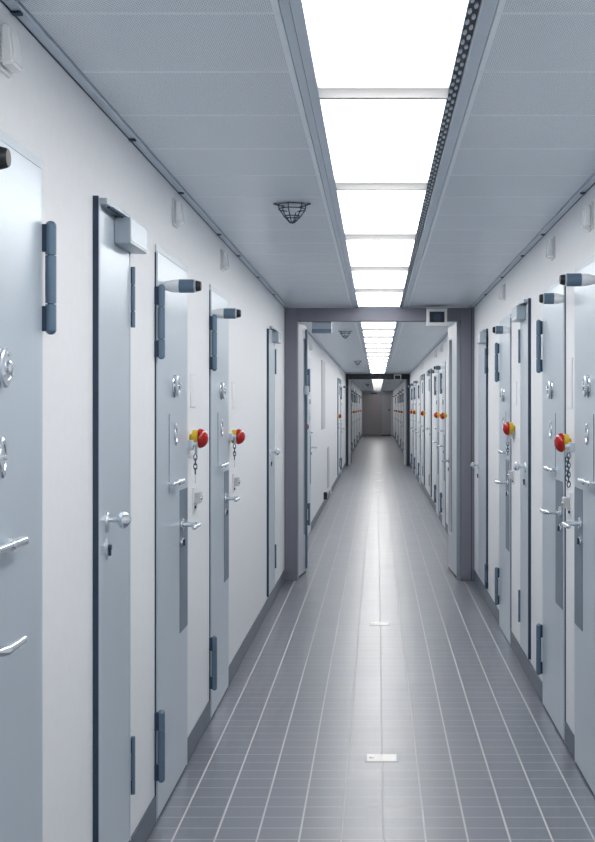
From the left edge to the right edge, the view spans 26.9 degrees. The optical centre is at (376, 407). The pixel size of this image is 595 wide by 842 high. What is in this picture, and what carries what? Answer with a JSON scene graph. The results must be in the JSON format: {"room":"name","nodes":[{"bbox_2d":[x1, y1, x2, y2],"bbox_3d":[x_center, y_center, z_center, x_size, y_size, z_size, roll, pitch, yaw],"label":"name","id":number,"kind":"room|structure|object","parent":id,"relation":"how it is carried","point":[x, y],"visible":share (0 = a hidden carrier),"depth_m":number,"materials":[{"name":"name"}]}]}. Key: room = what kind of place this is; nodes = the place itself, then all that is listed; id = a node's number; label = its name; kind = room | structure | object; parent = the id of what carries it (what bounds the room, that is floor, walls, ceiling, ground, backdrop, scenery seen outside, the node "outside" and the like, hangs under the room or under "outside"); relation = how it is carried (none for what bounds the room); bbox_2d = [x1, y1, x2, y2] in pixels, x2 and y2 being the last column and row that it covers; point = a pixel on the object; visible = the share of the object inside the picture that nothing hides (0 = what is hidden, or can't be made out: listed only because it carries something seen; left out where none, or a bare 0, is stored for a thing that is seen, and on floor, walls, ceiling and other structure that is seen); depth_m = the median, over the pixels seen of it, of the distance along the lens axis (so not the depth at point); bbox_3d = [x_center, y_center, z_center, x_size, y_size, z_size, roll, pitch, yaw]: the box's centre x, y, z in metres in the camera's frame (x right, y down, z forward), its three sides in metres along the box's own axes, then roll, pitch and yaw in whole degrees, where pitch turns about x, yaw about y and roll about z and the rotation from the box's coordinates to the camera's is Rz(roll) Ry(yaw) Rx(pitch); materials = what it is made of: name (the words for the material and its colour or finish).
{"room":"prison interior","nodes":[
{"label":"prison interior","id":0,"kind":"room"},
{"bbox_2d":[0,1,361,841],"bbox_3d":[-0.930,0.273,32.650,0.200,2.555,70.500,0,0,0],"label":"wall","id":1,"kind":"structure","parent":0,"point":[83,153],"depth_m":4.26,"materials":[{"name":"paint"}]},
{"bbox_2d":[0,19,22,77],"bbox_3d":[-0.810,-0.795,2.740,0.039,0.110,0.096,0,0,0],"label":"lamp","id":2,"kind":"object","parent":1,"relation":"attached to","point":[10,52],"visible":1,"depth_m":2.71,"materials":[{"name":"white plastic"}]},
{"bbox_2d":[0,129,55,841],"bbox_3d":[-0.761,0.470,2.691,0.137,2.160,0.765,0,0,0],"label":"door","id":3,"kind":"structure","parent":1,"relation":"in","point":[24,237],"depth_m":2.86,"materials":[{"name":"grey paint"}]},
{"bbox_2d":[93,195,146,841],"bbox_3d":[-0.784,0.403,3.868,0.092,2.044,0.495,0,0,0],"label":"door","id":4,"kind":"structure","parent":1,"relation":"in","point":[117,236],"depth_m":3.80,"materials":[{"name":"grey paint"}]},
{"bbox_2d":[154,244,201,821],"bbox_3d":[-0.755,0.470,5.005,0.150,2.160,0.776,0,0,0],"label":"door","id":5,"kind":"structure","parent":1,"relation":"in","point":[172,287],"depth_m":4.97,"materials":[{"name":"grey paint"}]},
{"bbox_2d":[172,198,184,227],"bbox_3d":[-0.810,-0.795,5.070,0.039,0.110,0.096,0,0,0],"label":"lamp","id":6,"kind":"object","parent":1,"relation":"attached to","point":[177,209],"visible":1,"depth_m":5.03,"materials":[{"name":"white plastic"}]},
{"bbox_2d":[0,0,361,390],"bbox_3d":[-0.815,-0.913,32.650,0.030,0.044,70.500,0,0,0],"label":"trim","id":7,"kind":"structure","parent":1,"relation":"attached to","point":[16,8],"depth_m":3.82,"materials":[{"name":"silver metal"}]},
{"bbox_2d":[190,374,195,407],"bbox_3d":[-0.828,-0.075,5.580,0.004,0.150,0.150,0,0,0],"label":"plaque","id":8,"kind":"object","parent":1,"relation":"attached to","point":[192,376],"visible":1,"depth_m":5.56,"materials":[{"name":"white plastic"}]},
{"bbox_2d":[192,486,202,510],"bbox_3d":[-0.810,0.412,5.620,0.040,0.105,0.100,0,0,0],"label":"switch","id":9,"kind":"object","parent":1,"relation":"attached to","point":[197,497],"visible":1,"depth_m":5.59,"materials":[{"name":"white plastic"}]},
{"bbox_2d":[189,429,207,447],"bbox_3d":[-0.789,0.137,5.500,0.082,0.087,0.087,0,0,0],"label":"button","id":10,"kind":"object","parent":1,"relation":"attached to","point":[200,436],"visible":0.91,"depth_m":5.47,"materials":[{"name":"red plastic"}]},
{"bbox_2d":[188,440,197,482],"bbox_3d":[-0.807,0.237,5.423,0.045,0.188,0.036,0,0,0],"label":"chain","id":11,"kind":"object","parent":10,"relation":"hanging from","point":[191,444],"visible":0.99,"depth_m":5.42,"materials":[{"name":"grey metal"}]},
{"bbox_2d":[220,249,228,271],"bbox_3d":[-0.810,-0.785,6.620,0.039,0.110,0.096,0,0,0],"label":"lamp","id":12,"kind":"object","parent":1,"relation":"attached to","point":[224,263],"visible":1,"depth_m":6.58,"materials":[{"name":"white plastic"}]},
{"bbox_2d":[209,284,240,719],"bbox_3d":[-0.755,0.470,6.506,0.150,2.160,0.762,0,0,0],"label":"door","id":13,"kind":"structure","parent":1,"relation":"in","point":[220,313],"depth_m":6.38,"materials":[{"name":"grey paint"}]},
{"bbox_2d":[232,473,239,491],"bbox_3d":[-0.810,0.432,7.160,0.040,0.105,0.100,0,0,0],"label":"switch","id":14,"kind":"object","parent":1,"relation":"attached to","point":[235,480],"visible":1,"depth_m":7.13,"materials":[{"name":"white plastic"}]},
{"bbox_2d":[231,429,244,443],"bbox_3d":[-0.786,0.164,6.980,0.088,0.087,0.087,0,0,0],"label":"handle","id":15,"kind":"object","parent":1,"relation":"attached to","point":[240,435],"visible":0.88,"depth_m":6.95,"materials":[{"name":"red plastic"}]},
{"bbox_2d":[229,433,235,466],"bbox_3d":[-0.807,0.237,6.913,0.045,0.188,0.036,0,0,0],"label":"chain","id":16,"kind":"object","parent":15,"relation":"hanging from","point":[231,436],"visible":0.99,"depth_m":6.90,"materials":[{"name":"grey metal"}]},
{"bbox_2d":[128,435,361,841],"bbox_3d":[-0.827,1.497,32.650,0.007,0.100,70.500,0,0,0],"label":"baseboard","id":17,"kind":"structure","parent":1,"relation":"attached to","point":[147,822],"depth_m":6.92,"materials":[{"name":"tile"}]},
{"bbox_2d":[267,326,280,596],"bbox_3d":[-0.784,0.406,9.607,0.092,2.039,0.555,0,0,0],"label":"door","id":18,"kind":"structure","parent":1,"relation":"in","point":[274,336],"depth_m":9.56,"materials":[{"name":"grey paint"}]},
{"bbox_2d":[308,357,316,535],"bbox_3d":[-0.782,0.470,15.052,0.096,2.160,0.736,0,0,0],"label":"door","id":19,"kind":"structure","parent":1,"relation":"in","point":[309,359],"depth_m":15.08,"materials":[{"name":"grey paint"}]},
{"bbox_2d":[321,360,324,429],"bbox_3d":[-0.824,-0.190,19.050,0.012,1.040,1.100,0,0,0],"label":"panel","id":20,"kind":"object","parent":1,"relation":"attached to","point":[322,361],"visible":1,"depth_m":18.61,"materials":[{"name":"grey plastic"}]},
{"bbox_2d":[327,447,328,487],"bbox_3d":[-0.824,1.010,21.000,0.012,0.680,0.600,0,0,0],"label":"panel","id":21,"kind":"object","parent":1,"relation":"attached to","point":[328,447],"visible":1,"depth_m":20.81,"materials":[{"name":"grey metal"}]},
{"bbox_2d":[337,378,341,474],"bbox_3d":[-0.784,0.403,26.288,0.092,2.044,0.575,0,0,0],"label":"door","id":22,"kind":"structure","parent":1,"relation":"in","point":[338,379],"depth_m":26.20,"materials":[{"name":"grey paint"}]},
{"bbox_2d":[340,382,346,473],"bbox_3d":[-0.755,0.470,28.367,0.150,2.160,0.766,0,0,0],"label":"door","id":23,"kind":"structure","parent":1,"relation":"in","point":[341,386],"depth_m":28.00,"materials":[{"name":"grey paint"}]},
{"bbox_2d":[352,392,355,449],"bbox_3d":[-0.755,0.470,40.767,0.150,2.160,0.766,0,0,0],"label":"door","id":24,"kind":"structure","parent":1,"relation":"in","point":[352,392],"depth_m":40.38,"materials":[{"name":"grey paint"}]},
{"bbox_2d":[354,394,357,449],"bbox_3d":[-0.755,0.470,44.967,0.150,2.160,0.766,0,0,0],"label":"door","id":25,"kind":"structure","parent":1,"relation":"in","point":[354,394],"depth_m":45.14,"materials":[{"name":"grey paint"}]},
{"bbox_2d":[346,374,409,465],"bbox_3d":[0.021,0.330,33.340,1.700,2.441,0.882,0,0,0],"label":"door frame","id":26,"kind":"structure","parent":1,"relation":"in","point":[406,377],"depth_m":32.90,"materials":[{"name":"grey paint"}]},
{"bbox_2d":[394,374,400,379],"bbox_3d":[0.545,-0.798,32.815,0.202,0.157,0.169,0,0,0],"label":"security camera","id":27,"kind":"object","parent":26,"relation":"attached to","point":[396,376],"visible":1,"depth_m":32.74,"materials":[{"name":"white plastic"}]},
{"bbox_2d":[284,308,473,580],"bbox_3d":[0.021,0.330,11.530,1.700,2.441,0.862,0,0,0],"label":"door frame","id":28,"kind":"structure","parent":1,"relation":"in","point":[461,334],"depth_m":11.10,"materials":[{"name":"paint"}]},
{"bbox_2d":[426,308,447,326],"bbox_3d":[0.530,-0.800,11.014,0.190,0.157,0.169,0,0,0],"label":"security camera","id":29,"kind":"object","parent":28,"relation":"attached to","point":[435,317],"visible":1,"depth_m":10.95,"materials":[{"name":"white plastic"}]},
{"bbox_2d":[19,0,594,390],"bbox_3d":[0.021,-0.955,32.650,1.702,0.100,70.500,0,0,0],"label":"ceiling","id":30,"kind":"structure","parent":0,"point":[211,88],"depth_m":4.05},
{"bbox_2d":[273,201,310,223],"bbox_3d":[-0.376,-0.860,5.500,0.128,0.090,0.127,0,0,-45],"label":"smoke detector","id":31,"kind":"object","parent":30,"relation":"attached to","point":[291,207],"visible":1,"depth_m":5.48,"materials":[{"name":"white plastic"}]},
{"bbox_2d":[279,0,373,390],"bbox_3d":[-0.192,-0.917,32.650,0.052,0.036,70.500,0,0,0],"label":"trim","id":32,"kind":"structure","parent":30,"relation":"attached to","point":[293,11],"depth_m":3.85,"materials":[{"name":"silver metal"}]},
{"bbox_2d":[338,331,351,338],"bbox_3d":[-0.376,-0.860,14.700,0.128,0.090,0.127,0,0,-45],"label":"smoke detector","id":33,"kind":"object","parent":30,"relation":"attached to","point":[344,332],"visible":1,"depth_m":14.68,"materials":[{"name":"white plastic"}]},
{"bbox_2d":[366,347,389,351],"bbox_3d":[0.018,-0.903,19.505,0.367,0.044,1.490,0,0,0],"label":"ceiling light","id":34,"kind":"object","parent":30,"relation":"attached to","point":[369,349],"visible":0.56,"depth_m":19.43,"materials":[{"name":"white plastic"}]},
{"bbox_2d":[366,349,389,351],"bbox_3d":[0.018,-0.917,19.515,0.367,0.016,1.470,0,0,0],"label":"diffuser","id":35,"kind":"object","parent":34,"relation":"attached to","point":[368,350],"depth_m":19.77,"materials":[{"name":"white plastic"}]},
{"bbox_2d":[367,352,388,355],"bbox_3d":[0.018,-0.903,20.995,0.367,0.044,1.490,0,0,0],"label":"ceiling light","id":36,"kind":"object","parent":30,"relation":"attached to","point":[368,353],"visible":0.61,"depth_m":20.25,"materials":[{"name":"white plastic"}]},
{"bbox_2d":[367,354,388,355],"bbox_3d":[0.018,-0.917,21.005,0.367,0.016,1.470,0,0,0],"label":"diffuser","id":37,"kind":"object","parent":36,"relation":"attached to","point":[367,354],"depth_m":21.27,"materials":[{"name":"white plastic"}]},
{"bbox_2d":[368,359,387,361],"bbox_3d":[0.018,-0.903,23.975,0.367,0.044,1.490,0,0,0],"label":"ceiling light","id":38,"kind":"object","parent":30,"relation":"attached to","point":[369,360],"visible":0.74,"depth_m":23.24,"materials":[{"name":"white plastic"}]},
{"bbox_2d":[369,364,386,366],"bbox_3d":[0.018,-0.903,26.955,0.367,0.044,1.490,0,0,0],"label":"ceiling light","id":39,"kind":"object","parent":30,"relation":"attached to","point":[370,365],"visible":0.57,"depth_m":26.21,"materials":[{"name":"white plastic"}]},
{"bbox_2d":[369,362,386,363],"bbox_3d":[0.018,-0.903,25.465,0.367,0.044,1.490,0,0,0],"label":"ceiling light","id":40,"kind":"object","parent":30,"relation":"attached to","point":[369,362],"visible":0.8,"depth_m":25.17,"materials":[{"name":"white plastic"}]},
{"bbox_2d":[370,367,385,368],"bbox_3d":[0.018,-0.903,28.445,0.367,0.044,1.490,0,0,0],"label":"ceiling light","id":41,"kind":"object","parent":30,"relation":"attached to","point":[370,367],"visible":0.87,"depth_m":28.30,"materials":[{"name":"white plastic"}]},
{"bbox_2d":[370,369,385,370],"bbox_3d":[0.018,-0.903,29.935,0.367,0.044,1.490,0,0,0],"label":"ceiling light","id":42,"kind":"object","parent":30,"relation":"attached to","point":[370,369],"visible":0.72,"depth_m":29.19,"materials":[{"name":"white plastic"}]},
{"bbox_2d":[364,336,392,341],"bbox_3d":[0.018,-0.903,16.525,0.367,0.044,1.490,0,0,0],"label":"ceiling light","id":43,"kind":"object","parent":30,"relation":"attached to","point":[367,338],"visible":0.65,"depth_m":16.34,"materials":[{"name":"white plastic"}]},
{"bbox_2d":[364,338,391,341],"bbox_3d":[0.018,-0.917,16.535,0.367,0.016,1.470,0,0,0],"label":"diffuser","id":44,"kind":"object","parent":43,"relation":"attached to","point":[366,339],"depth_m":16.57,"materials":[{"name":"white plastic"}]},
{"bbox_2d":[365,342,391,346],"bbox_3d":[0.018,-0.903,18.015,0.367,0.044,1.490,0,0,0],"label":"ceiling light","id":45,"kind":"object","parent":30,"relation":"attached to","point":[368,344],"visible":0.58,"depth_m":17.89,"materials":[{"name":"white plastic"}]},
{"bbox_2d":[366,344,390,346],"bbox_3d":[0.018,-0.917,18.025,0.367,0.016,1.470,0,0,0],"label":"diffuser","id":46,"kind":"object","parent":45,"relation":"attached to","point":[367,345],"depth_m":18.18,"materials":[{"name":"white plastic"}]},
{"bbox_2d":[368,356,388,358],"bbox_3d":[0.018,-0.903,22.485,0.367,0.044,1.490,0,0,0],"label":"ceiling light","id":47,"kind":"object","parent":30,"relation":"attached to","point":[369,357],"visible":0.58,"depth_m":22.54,"materials":[{"name":"white plastic"}]},
{"bbox_2d":[368,357,387,358],"bbox_3d":[0.018,-0.917,22.495,0.367,0.016,1.470,0,0,0],"label":"diffuser","id":48,"kind":"object","parent":47,"relation":"attached to","point":[368,357],"depth_m":22.77,"materials":[{"name":"white plastic"}]},
{"bbox_2d":[355,289,402,304],"bbox_3d":[0.018,-0.903,10.235,0.367,0.044,1.490,0,0,0],"label":"ceiling light","id":49,"kind":"object","parent":30,"relation":"attached to","point":[364,296],"visible":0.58,"depth_m":10.15,"materials":[{"name":"white plastic"}]},
{"bbox_2d":[362,322,395,328],"bbox_3d":[0.018,-0.903,13.545,0.367,0.044,1.490,0,0,0],"label":"ceiling light","id":50,"kind":"object","parent":30,"relation":"attached to","point":[365,325],"visible":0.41,"depth_m":13.75,"materials":[{"name":"white plastic"}]},
{"bbox_2d":[363,329,394,335],"bbox_3d":[0.018,-0.903,15.035,0.367,0.044,1.490,0,0,0],"label":"ceiling light","id":51,"kind":"object","parent":30,"relation":"attached to","point":[367,332],"visible":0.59,"depth_m":15.03,"materials":[{"name":"white plastic"}]},
{"bbox_2d":[363,331,393,335],"bbox_3d":[0.018,-0.917,15.045,0.367,0.016,1.470,0,0,0],"label":"diffuser","id":52,"kind":"object","parent":51,"relation":"attached to","point":[366,333],"depth_m":15.23,"materials":[{"name":"white plastic"}]},
{"bbox_2d":[359,306,398,307],"bbox_3d":[0.018,-0.903,12.055,0.367,0.044,1.490,0,0,0],"label":"ceiling light","id":53,"kind":"object","parent":30,"relation":"attached to","point":[359,306],"visible":0.22,"depth_m":11.31,"materials":[{"name":"white plastic"}]},
{"bbox_2d":[351,267,407,288],"bbox_3d":[0.018,-0.903,8.745,0.367,0.044,1.490,0,0,0],"label":"ceiling light","id":54,"kind":"object","parent":30,"relation":"attached to","point":[364,277],"visible":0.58,"depth_m":8.67,"materials":[{"name":"white plastic"}]},
{"bbox_2d":[346,234,414,266],"bbox_3d":[0.018,-0.903,7.255,0.367,0.044,1.490,0,0,0],"label":"ceiling light","id":55,"kind":"object","parent":30,"relation":"attached to","point":[365,250],"visible":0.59,"depth_m":7.13,"materials":[{"name":"white plastic"}]},
{"bbox_2d":[336,183,426,233],"bbox_3d":[0.018,-0.903,5.765,0.367,0.044,1.490,0,0,0],"label":"ceiling light","id":56,"kind":"object","parent":30,"relation":"attached to","point":[366,208],"visible":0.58,"depth_m":5.64,"materials":[{"name":"white plastic"}]},
{"bbox_2d":[319,88,447,182],"bbox_3d":[0.018,-0.903,4.275,0.367,0.044,1.490,0,0,0],"label":"ceiling light","id":57,"kind":"object","parent":30,"relation":"attached to","point":[376,135],"visible":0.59,"depth_m":4.07,"materials":[{"name":"white plastic"}]},
{"bbox_2d":[303,0,466,87],"bbox_3d":[0.018,-0.903,2.785,0.367,0.044,1.490,0,0,0],"label":"ceiling light","id":58,"kind":"object","parent":30,"relation":"attached to","point":[355,43],"visible":1,"depth_m":3.07,"materials":[{"name":"white plastic"}]},
{"bbox_2d":[381,0,480,389],"bbox_3d":[0.218,-0.919,32.650,0.030,0.031,70.500,0,0,0],"label":"trim","id":59,"kind":"structure","parent":30,"relation":"attached to","point":[472,7],"depth_m":3.87,"materials":[{"name":"grey metal"}]},
{"bbox_2d":[381,0,497,390],"bbox_3d":[0.252,-0.915,32.650,0.036,0.040,70.500,0,0,0],"label":"trim","id":60,"kind":"structure","parent":30,"relation":"attached to","point":[487,8],"depth_m":3.84,"materials":[{"name":"silver metal"}]},
{"bbox_2d":[146,436,594,841],"bbox_3d":[0.025,1.600,32.650,2.250,0.100,70.700,0,0,0],"label":"floor","id":61,"kind":"structure","parent":0,"point":[318,688],"depth_m":6.30,"materials":[{"name":"tile"}]},
{"bbox_2d":[370,622,389,625],"bbox_3d":[0.021,1.550,8.870,0.148,0.005,0.128,0,0,0],"label":"floor marker","id":62,"kind":"object","parent":61,"relation":"on","point":[371,623],"visible":1,"depth_m":8.87,"materials":[{"name":"grey plastic"}]},
{"bbox_2d":[365,754,398,761],"bbox_3d":[0.021,1.550,5.482,0.148,0.005,0.128,0,0,0],"label":"floor marker","id":63,"kind":"object","parent":61,"relation":"on","point":[368,757],"visible":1,"depth_m":5.47,"materials":[{"name":"white paint"}]},
{"bbox_2d":[362,391,392,435],"bbox_3d":[0.021,0.273,67.975,1.702,2.555,0.150,0,0,0],"label":"wall","id":64,"kind":"structure","parent":0,"point":[362,391],"depth_m":67.90,"materials":[{"name":"paint"}]},
{"bbox_2d":[362,392,392,435],"bbox_3d":[0.021,0.340,67.835,1.700,2.419,0.129,0,0,0],"label":"door","id":65,"kind":"structure","parent":64,"relation":"in","point":[377,407],"depth_m":67.85,"materials":[{"name":"paint"}]},
{"bbox_2d":[393,184,594,734],"bbox_3d":[0.972,0.273,32.650,0.200,2.555,70.500,0,0,0],"label":"wall","id":66,"kind":"structure","parent":0,"point":[535,272],"depth_m":7.59,"materials":[{"name":"paint"}]},
{"bbox_2d":[393,396,395,437],"bbox_3d":[0.797,0.470,57.367,0.150,2.160,0.766,0,0,0],"label":"door","id":67,"kind":"structure","parent":66,"relation":"in","point":[393,396],"depth_m":57.34,"materials":[{"name":"grey paint"}]},
{"bbox_2d":[399,391,403,454],"bbox_3d":[0.797,0.470,40.767,0.150,2.160,0.766,0,0,0],"label":"door","id":68,"kind":"structure","parent":66,"relation":"in","point":[399,391],"depth_m":40.41,"materials":[{"name":"grey paint"}]},
{"bbox_2d":[407,383,413,470],"bbox_3d":[0.797,0.470,29.981,0.150,2.160,0.774,0,0,0],"label":"door","id":69,"kind":"structure","parent":66,"relation":"in","point":[412,389],"depth_m":30.10,"materials":[{"name":"grey paint"}]},
{"bbox_2d":[410,380,415,475],"bbox_3d":[0.797,0.470,27.756,0.150,2.160,0.724,0,0,0],"label":"door","id":70,"kind":"structure","parent":66,"relation":"in","point":[411,384],"depth_m":27.80,"materials":[{"name":"grey paint"}]},
{"bbox_2d":[413,378,420,484],"bbox_3d":[0.797,0.470,24.981,0.150,2.160,0.774,0,0,0],"label":"door","id":71,"kind":"structure","parent":66,"relation":"in","point":[419,381],"depth_m":24.89,"materials":[{"name":"grey paint"}]},
{"bbox_2d":[420,374,424,485],"bbox_3d":[0.826,0.403,22.887,0.092,2.044,0.575,0,0,0],"label":"door","id":72,"kind":"structure","parent":66,"relation":"in","point":[421,376],"depth_m":22.82,"materials":[{"name":"grey paint"}]},
{"bbox_2d":[426,369,431,496],"bbox_3d":[0.826,0.403,19.962,0.092,2.044,0.525,0,0,0],"label":"door","id":73,"kind":"structure","parent":66,"relation":"in","point":[427,373],"depth_m":19.83,"materials":[{"name":"grey paint"}]},
{"bbox_2d":[428,364,438,516],"bbox_3d":[0.797,0.470,17.806,0.150,2.160,0.784,0,0,0],"label":"door","id":74,"kind":"structure","parent":66,"relation":"in","point":[436,378],"depth_m":17.69,"materials":[{"name":"grey paint"}]},
{"bbox_2d":[434,412,439,417],"bbox_3d":[0.828,0.105,17.100,0.088,0.087,0.087,0,0,0],"label":"handle","id":75,"kind":"object","parent":66,"relation":"attached to","point":[436,414],"visible":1,"depth_m":17.07,"materials":[{"name":"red plastic"}]},
{"bbox_2d":[434,359,445,527],"bbox_3d":[0.797,0.470,16.121,0.150,2.160,0.754,0,0,0],"label":"door","id":76,"kind":"structure","parent":66,"relation":"in","point":[443,367],"depth_m":16.07,"materials":[{"name":"grey paint"}]},
{"bbox_2d":[440,413,446,418],"bbox_3d":[0.828,0.105,15.450,0.088,0.087,0.087,0,0,0],"label":"handle","id":77,"kind":"object","parent":66,"relation":"attached to","point":[442,415],"visible":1,"depth_m":15.42,"materials":[{"name":"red plastic"}]},
{"bbox_2d":[470,329,487,588],"bbox_3d":[0.826,0.403,10.086,0.092,2.044,0.773,0,0,0],"label":"door","id":78,"kind":"structure","parent":66,"relation":"in","point":[482,336],"depth_m":9.96,"materials":[{"name":"grey paint"}]},
{"bbox_2d":[393,435,574,759],"bbox_3d":[0.869,1.497,32.650,0.007,0.100,70.500,0,0,0],"label":"baseboard","id":79,"kind":"structure","parent":66,"relation":"attached to","point":[535,680],"depth_m":7.58,"materials":[{"name":"tile"}]},
{"bbox_2d":[393,173,594,390],"bbox_3d":[0.857,-0.913,32.650,0.030,0.044,70.500,0,0,0],"label":"trim","id":80,"kind":"structure","parent":66,"relation":"attached to","point":[590,182],"depth_m":6.58,"materials":[{"name":"silver metal"}]},
{"bbox_2d":[492,314,510,643],"bbox_3d":[0.812,0.470,8.421,0.120,2.160,0.754,0,0,0],"label":"door","id":81,"kind":"structure","parent":66,"relation":"in","point":[503,348],"depth_m":8.38,"materials":[{"name":"grey paint"}]},
{"bbox_2d":[499,284,505,300],"bbox_3d":[0.852,-0.785,8.460,0.039,0.110,0.096,0,0,0],"label":"lamp","id":82,"kind":"object","parent":66,"relation":"attached to","point":[502,294],"visible":1,"depth_m":8.42,"materials":[{"name":"white plastic"}]},
{"bbox_2d":[503,422,514,434],"bbox_3d":[0.835,0.133,7.860,0.075,0.087,0.087,0,0,0],"label":"handle","id":83,"kind":"object","parent":66,"relation":"attached to","point":[508,427],"visible":1,"depth_m":7.83,"materials":[{"name":"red plastic"}]},
{"bbox_2d":[506,432,513,455],"bbox_3d":[0.849,0.252,7.928,0.045,0.188,0.036,0,0,0],"label":"chain","id":84,"kind":"object","parent":66,"relation":"attached to","point":[507,436],"visible":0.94,"depth_m":7.92,"materials":[{"name":"metal"}]},
{"bbox_2d":[507,467,514,483],"bbox_3d":[0.852,0.432,7.900,0.040,0.105,0.100,0,0,0],"label":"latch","id":85,"kind":"object","parent":66,"relation":"attached to","point":[511,474],"visible":0.91,"depth_m":7.87,"materials":[{"name":"white plastic"}]},
{"bbox_2d":[514,381,516,404],"bbox_3d":[0.870,-0.090,7.800,0.004,0.150,0.150,0,0,0],"label":"plaque","id":86,"kind":"object","parent":66,"relation":"attached to","point":[515,382],"visible":1,"depth_m":7.77,"materials":[{"name":"white plastic"}]},
{"bbox_2d":[511,298,530,658],"bbox_3d":[0.826,0.403,7.218,0.092,2.044,0.395,0,0,0],"label":"door","id":87,"kind":"structure","parent":66,"relation":"in","point":[521,313],"depth_m":7.14,"materials":[{"name":"grey paint"}]},
{"bbox_2d":[545,236,554,259],"bbox_3d":[0.852,-0.785,6.110,0.039,0.110,0.096,0,0,0],"label":"lamp","id":88,"kind":"object","parent":66,"relation":"attached to","point":[550,249],"visible":1,"depth_m":6.07,"materials":[{"name":"white plastic"}]},
{"bbox_2d":[536,280,565,742],"bbox_3d":[0.812,0.470,6.116,0.120,2.160,0.784,0,0,0],"label":"door","id":89,"kind":"structure","parent":66,"relation":"in","point":[552,327],"depth_m":6.08,"materials":[{"name":"grey paint"}]},
{"bbox_2d":[554,433,570,451],"bbox_3d":[0.835,0.158,5.580,0.075,0.087,0.087,0,0,0],"label":"button","id":90,"kind":"object","parent":66,"relation":"attached to","point":[561,439],"visible":0.94,"depth_m":5.55,"materials":[{"name":"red plastic"}]},
{"bbox_2d":[565,442,574,489],"bbox_3d":[0.849,0.257,5.432,0.045,0.208,0.067,0,0,0],"label":"chain","id":91,"kind":"object","parent":90,"relation":"hanging from","point":[571,446],"visible":1,"depth_m":5.43,"materials":[{"name":"silver metal"}]},
{"bbox_2d":[561,491,571,515],"bbox_3d":[0.852,0.432,5.585,0.040,0.105,0.100,0,0,0],"label":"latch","id":92,"kind":"object","parent":66,"relation":"attached to","point":[566,502],"visible":1,"depth_m":5.55,"materials":[{"name":"white plastic"}]},
{"bbox_2d":[567,357,572,408],"bbox_3d":[0.870,-0.110,5.600,0.004,0.230,0.150,0,0,0],"label":"plaque","id":93,"kind":"object","parent":66,"relation":"attached to","point":[569,360],"visible":1,"depth_m":5.57,"materials":[{"name":"white plastic"}]},
{"bbox_2d":[559,254,594,795],"bbox_3d":[0.797,0.470,5.046,0.150,2.160,0.784,0,0,0],"label":"door","id":94,"kind":"structure","parent":66,"relation":"in","point":[583,279],"depth_m":5.13,"materials":[{"name":"grey paint"}]},
{"bbox_2d":[581,201,593,231],"bbox_3d":[0.852,-0.775,5.040,0.039,0.110,0.096,0,0,0],"label":"lamp","id":95,"kind":"object","parent":66,"relation":"attached to","point":[587,222],"visible":1,"depth_m":5.00,"materials":[{"name":"white plastic"}]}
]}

